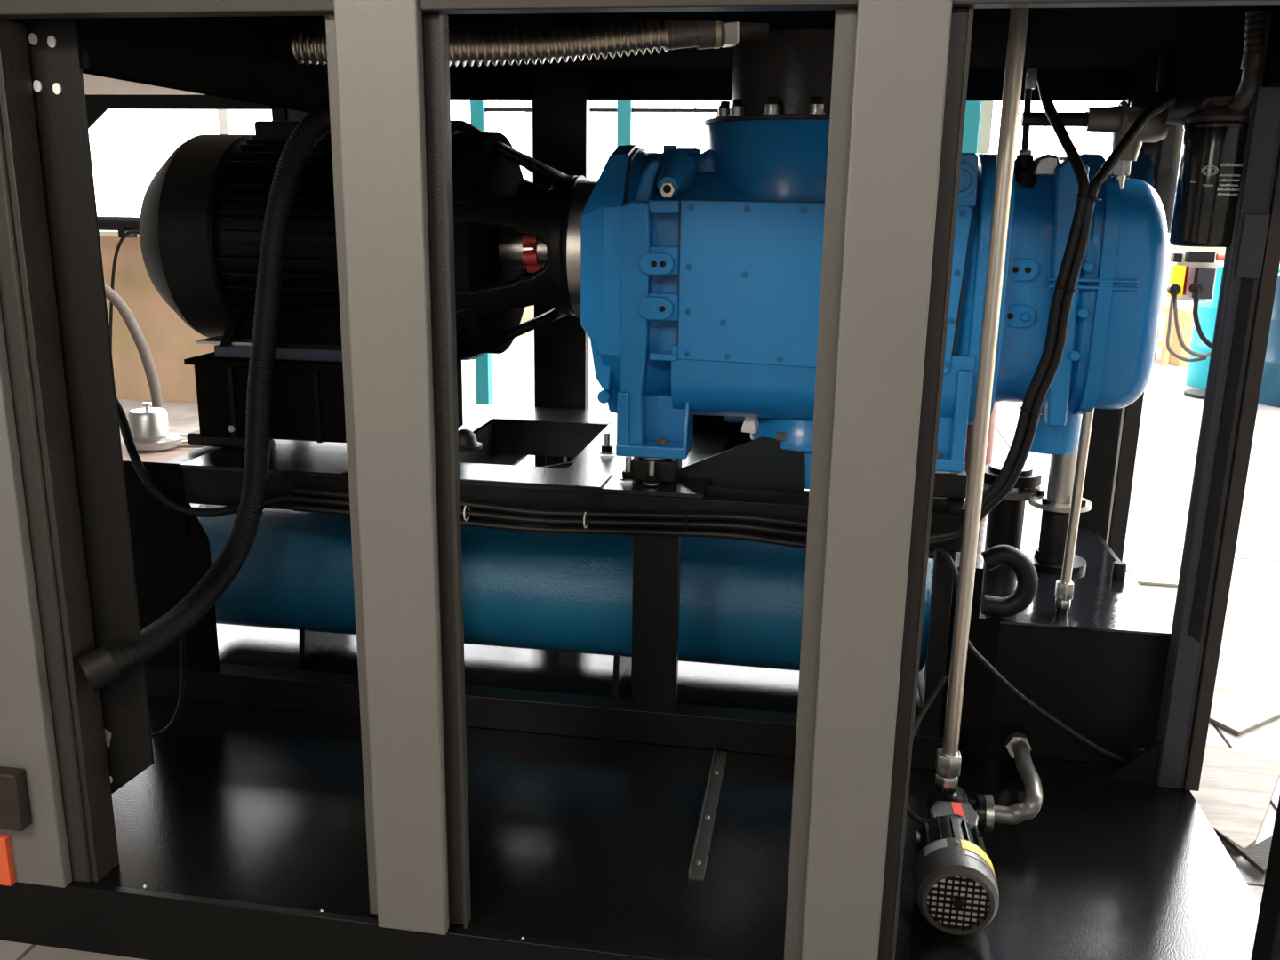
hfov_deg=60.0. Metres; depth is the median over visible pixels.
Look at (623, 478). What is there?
washer
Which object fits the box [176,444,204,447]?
rod
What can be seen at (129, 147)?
window
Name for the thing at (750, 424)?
sensor
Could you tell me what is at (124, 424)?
tubing
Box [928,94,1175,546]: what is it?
cable
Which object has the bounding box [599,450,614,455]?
washer
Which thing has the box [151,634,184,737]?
cable
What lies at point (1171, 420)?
floor
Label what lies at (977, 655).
cable
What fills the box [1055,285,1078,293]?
cable tie
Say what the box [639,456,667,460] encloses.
washer
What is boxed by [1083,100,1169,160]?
valve
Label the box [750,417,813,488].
outlet
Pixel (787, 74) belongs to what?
pipe
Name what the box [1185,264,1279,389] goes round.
drum
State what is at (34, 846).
post
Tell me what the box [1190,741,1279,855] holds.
tile
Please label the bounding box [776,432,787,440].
bolt
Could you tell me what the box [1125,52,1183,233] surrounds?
pipe
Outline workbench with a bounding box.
[120,425,199,463]
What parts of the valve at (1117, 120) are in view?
valve leg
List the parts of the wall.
sill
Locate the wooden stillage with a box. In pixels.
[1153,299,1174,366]
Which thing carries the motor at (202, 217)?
on the frame at (64, 64)
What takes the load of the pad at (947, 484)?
on the frame at (724, 470)
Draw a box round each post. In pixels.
[0,303,71,887]
[325,0,471,935]
[784,0,974,959]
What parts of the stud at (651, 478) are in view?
rod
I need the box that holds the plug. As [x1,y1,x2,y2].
[1166,250,1224,399]
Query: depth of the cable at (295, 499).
3.09 m
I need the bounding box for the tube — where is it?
[1017,68,1037,154]
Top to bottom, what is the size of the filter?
0.361 m
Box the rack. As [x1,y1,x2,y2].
[470,99,993,405]
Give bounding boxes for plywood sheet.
[1122,527,1184,586]
[1209,630,1279,735]
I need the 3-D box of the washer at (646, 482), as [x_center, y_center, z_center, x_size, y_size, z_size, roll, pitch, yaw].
[0.032,0.007,3.131,0.048,0.005,0.048,3,14,9]
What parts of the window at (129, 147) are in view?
frame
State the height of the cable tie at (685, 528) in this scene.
0.048 m
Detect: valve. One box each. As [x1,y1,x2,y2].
[982,461,1041,550]
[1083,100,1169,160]
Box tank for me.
[196,504,934,686]
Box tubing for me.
[116,397,294,517]
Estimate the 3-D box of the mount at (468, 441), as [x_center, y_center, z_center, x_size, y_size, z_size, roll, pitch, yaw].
[-0.570,-0.134,3.565,0.125,0.060,0.110,3,14,9]
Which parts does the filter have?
head plate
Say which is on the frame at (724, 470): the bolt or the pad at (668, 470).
the pad at (668, 470)
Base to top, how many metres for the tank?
0.521 m
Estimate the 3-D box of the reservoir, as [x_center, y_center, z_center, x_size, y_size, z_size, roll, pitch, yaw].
[1.258,0.417,3.611,0.635,0.568,1.075,3,14,9]
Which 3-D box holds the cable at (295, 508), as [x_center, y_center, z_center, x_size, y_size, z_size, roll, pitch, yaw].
[-0.112,0.134,3.102,1.817,0.044,0.033,3,14,9]
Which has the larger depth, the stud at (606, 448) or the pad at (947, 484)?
the stud at (606, 448)
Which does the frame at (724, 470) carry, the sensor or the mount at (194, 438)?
the mount at (194, 438)
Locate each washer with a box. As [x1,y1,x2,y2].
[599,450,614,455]
[620,476,636,481]
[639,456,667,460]
[642,480,659,485]
[935,471,956,473]
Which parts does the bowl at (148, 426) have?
knob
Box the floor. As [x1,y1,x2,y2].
[0,329,1279,959]
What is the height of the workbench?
0.470 m
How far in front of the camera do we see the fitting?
2.94 m
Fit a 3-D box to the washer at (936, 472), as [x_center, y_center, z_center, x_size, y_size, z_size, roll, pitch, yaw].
[0.832,-0.035,3.077,0.100,0.012,0.100,3,14,9]
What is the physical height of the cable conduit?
1.363 m
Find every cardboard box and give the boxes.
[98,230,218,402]
[1160,304,1193,367]
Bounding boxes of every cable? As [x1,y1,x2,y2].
[109,230,139,350]
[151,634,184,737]
[291,487,807,527]
[291,495,807,537]
[292,504,932,548]
[906,673,948,824]
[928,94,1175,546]
[929,76,1089,541]
[932,544,1131,763]
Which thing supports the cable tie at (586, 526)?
attached to the cable at (295, 499)
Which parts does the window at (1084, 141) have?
pane, pane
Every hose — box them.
[104,284,163,407]
[272,19,768,66]
[981,544,1038,616]
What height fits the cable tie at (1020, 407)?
0.017 m
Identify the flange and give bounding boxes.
[1028,488,1091,512]
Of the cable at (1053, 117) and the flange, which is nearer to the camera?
the cable at (1053, 117)
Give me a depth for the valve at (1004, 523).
3.68 m
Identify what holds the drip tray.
on the floor
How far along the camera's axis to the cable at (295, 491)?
3.08 m
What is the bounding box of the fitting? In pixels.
[928,547,934,559]
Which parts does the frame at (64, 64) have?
column plate, rail, post, motor plinth, post, rail, roof panel, rail, post, rail, post, post slot plate, post plate, corner post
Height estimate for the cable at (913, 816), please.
0.212 m
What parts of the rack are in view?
post, rail, post, post, infill post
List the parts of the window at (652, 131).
frame, pane, pane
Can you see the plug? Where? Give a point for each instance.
(1192, 277)
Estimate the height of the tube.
0.241 m
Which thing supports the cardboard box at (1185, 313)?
on the floor
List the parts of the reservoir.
panel, panel, plate, drain knob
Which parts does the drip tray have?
rail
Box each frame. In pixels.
[0,0,1279,959]
[122,403,981,769]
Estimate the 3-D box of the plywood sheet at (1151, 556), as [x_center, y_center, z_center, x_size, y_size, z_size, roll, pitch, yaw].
[2.619,0.388,5.620,0.360,0.014,1.032,8,16,25]
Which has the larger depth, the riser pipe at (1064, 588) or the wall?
the wall
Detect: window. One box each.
[88,109,223,216]
[222,99,530,182]
[529,100,731,182]
[989,100,1169,239]
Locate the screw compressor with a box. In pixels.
[580,119,1167,488]
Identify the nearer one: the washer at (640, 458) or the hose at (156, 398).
the washer at (640, 458)
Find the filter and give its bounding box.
[1162,96,1249,247]
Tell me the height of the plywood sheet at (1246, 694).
0.014 m
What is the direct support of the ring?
attached to the housing
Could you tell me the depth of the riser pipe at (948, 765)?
2.52 m
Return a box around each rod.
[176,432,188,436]
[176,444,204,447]
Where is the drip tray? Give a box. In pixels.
[0,623,1260,959]
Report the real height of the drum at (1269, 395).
1.176 m
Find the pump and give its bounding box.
[926,785,994,837]
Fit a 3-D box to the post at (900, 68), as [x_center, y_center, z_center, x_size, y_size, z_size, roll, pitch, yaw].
[0.424,0.079,2.059,0.224,1.948,0.067,3,14,9]
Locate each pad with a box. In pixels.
[632,456,682,482]
[933,471,967,498]
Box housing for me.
[450,120,586,359]
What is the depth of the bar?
2.86 m
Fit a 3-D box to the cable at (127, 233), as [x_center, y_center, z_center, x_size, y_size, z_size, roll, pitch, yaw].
[-4.193,-1.362,9.004,0.405,1.299,0.132,3,14,9]
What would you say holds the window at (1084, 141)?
in the wall
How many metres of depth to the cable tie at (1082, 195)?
2.60 m
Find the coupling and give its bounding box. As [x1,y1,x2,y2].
[498,227,546,272]
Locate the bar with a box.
[688,745,727,880]
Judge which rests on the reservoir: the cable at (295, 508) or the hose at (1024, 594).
the hose at (1024, 594)
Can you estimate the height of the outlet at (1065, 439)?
0.160 m
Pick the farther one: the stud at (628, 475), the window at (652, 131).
the window at (652, 131)
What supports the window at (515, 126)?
in the wall
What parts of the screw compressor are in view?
foot arm, plate, foot arm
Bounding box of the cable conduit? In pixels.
[77,99,330,691]
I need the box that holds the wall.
[110,230,1225,347]
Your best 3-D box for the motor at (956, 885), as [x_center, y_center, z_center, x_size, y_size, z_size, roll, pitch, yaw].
[0.707,0.882,2.510,0.176,0.184,0.258,3,14,9]
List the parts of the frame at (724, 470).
plate, skid post, deck plate, skid post, plate, support plate, skid post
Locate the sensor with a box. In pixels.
[741,416,767,433]
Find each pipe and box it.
[97,216,139,237]
[704,29,834,126]
[932,8,1029,799]
[993,726,1042,824]
[1020,112,1087,126]
[1023,416,1086,574]
[1054,160,1131,615]
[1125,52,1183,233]
[1200,10,1268,111]
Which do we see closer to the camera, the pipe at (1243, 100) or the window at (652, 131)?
the pipe at (1243, 100)
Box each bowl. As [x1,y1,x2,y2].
[128,401,181,452]
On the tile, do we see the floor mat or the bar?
the floor mat
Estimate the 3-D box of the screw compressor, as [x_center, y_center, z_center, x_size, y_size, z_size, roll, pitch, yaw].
[0.665,-0.534,3.349,1.557,1.015,0.866,3,14,9]
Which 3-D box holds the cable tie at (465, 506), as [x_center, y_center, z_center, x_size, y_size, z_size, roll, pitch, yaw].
[-0.493,0.093,3.154,0.005,0.048,0.048,3,14,9]
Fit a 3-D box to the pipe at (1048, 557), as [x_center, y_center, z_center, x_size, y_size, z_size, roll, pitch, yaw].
[1.351,0.038,3.560,0.200,0.490,0.200,3,14,9]
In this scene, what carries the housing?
on the motor at (202, 217)
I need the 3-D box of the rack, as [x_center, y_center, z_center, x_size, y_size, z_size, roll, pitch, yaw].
[0.556,-1.621,7.859,3.585,2.750,0.100,3,14,9]
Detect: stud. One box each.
[599,432,614,455]
[620,456,636,481]
[642,460,659,485]
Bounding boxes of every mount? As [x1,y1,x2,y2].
[186,429,246,447]
[458,428,482,451]
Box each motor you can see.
[139,120,526,362]
[912,814,999,935]
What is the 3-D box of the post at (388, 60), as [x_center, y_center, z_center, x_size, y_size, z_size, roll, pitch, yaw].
[-0.474,0.028,2.201,0.227,1.948,0.067,3,14,9]
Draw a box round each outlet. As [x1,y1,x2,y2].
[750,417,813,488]
[1030,412,1081,455]
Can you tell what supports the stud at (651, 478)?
on the frame at (724, 470)
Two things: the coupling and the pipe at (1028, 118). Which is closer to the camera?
the pipe at (1028, 118)
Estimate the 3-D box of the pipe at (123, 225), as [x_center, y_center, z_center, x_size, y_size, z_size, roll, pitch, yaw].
[-5.579,-2.127,9.200,4.900,0.165,0.205,3,14,9]
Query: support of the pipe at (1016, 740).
on the drip tray
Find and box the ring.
[566,179,598,318]
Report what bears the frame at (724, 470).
on the drip tray
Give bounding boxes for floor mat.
[1212,827,1271,874]
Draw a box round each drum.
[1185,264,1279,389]
[1258,272,1279,407]
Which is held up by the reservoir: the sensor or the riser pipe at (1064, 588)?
the riser pipe at (1064, 588)
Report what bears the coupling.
in the housing
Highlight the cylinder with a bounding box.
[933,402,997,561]
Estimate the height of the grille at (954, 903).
0.131 m
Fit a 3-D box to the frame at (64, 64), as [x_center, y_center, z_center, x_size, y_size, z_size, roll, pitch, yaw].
[-1.067,-0.475,3.983,5.805,2.043,3.500,3,14,9]
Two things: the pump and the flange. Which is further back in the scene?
the flange
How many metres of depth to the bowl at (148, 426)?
5.48 m
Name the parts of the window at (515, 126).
pane, pane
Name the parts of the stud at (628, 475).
rod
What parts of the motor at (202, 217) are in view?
shim plate, foot rail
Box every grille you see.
[927,876,990,930]
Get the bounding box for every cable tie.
[463,505,469,521]
[583,512,588,528]
[684,514,687,531]
[1019,406,1042,415]
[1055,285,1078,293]
[1076,193,1101,200]
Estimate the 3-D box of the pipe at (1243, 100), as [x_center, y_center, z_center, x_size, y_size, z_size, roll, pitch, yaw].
[1.431,-1.005,2.661,0.143,0.293,0.064,14,19,42]
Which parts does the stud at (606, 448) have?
rod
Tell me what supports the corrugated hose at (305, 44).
attached to the frame at (64, 64)
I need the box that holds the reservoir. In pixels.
[940,520,1172,765]

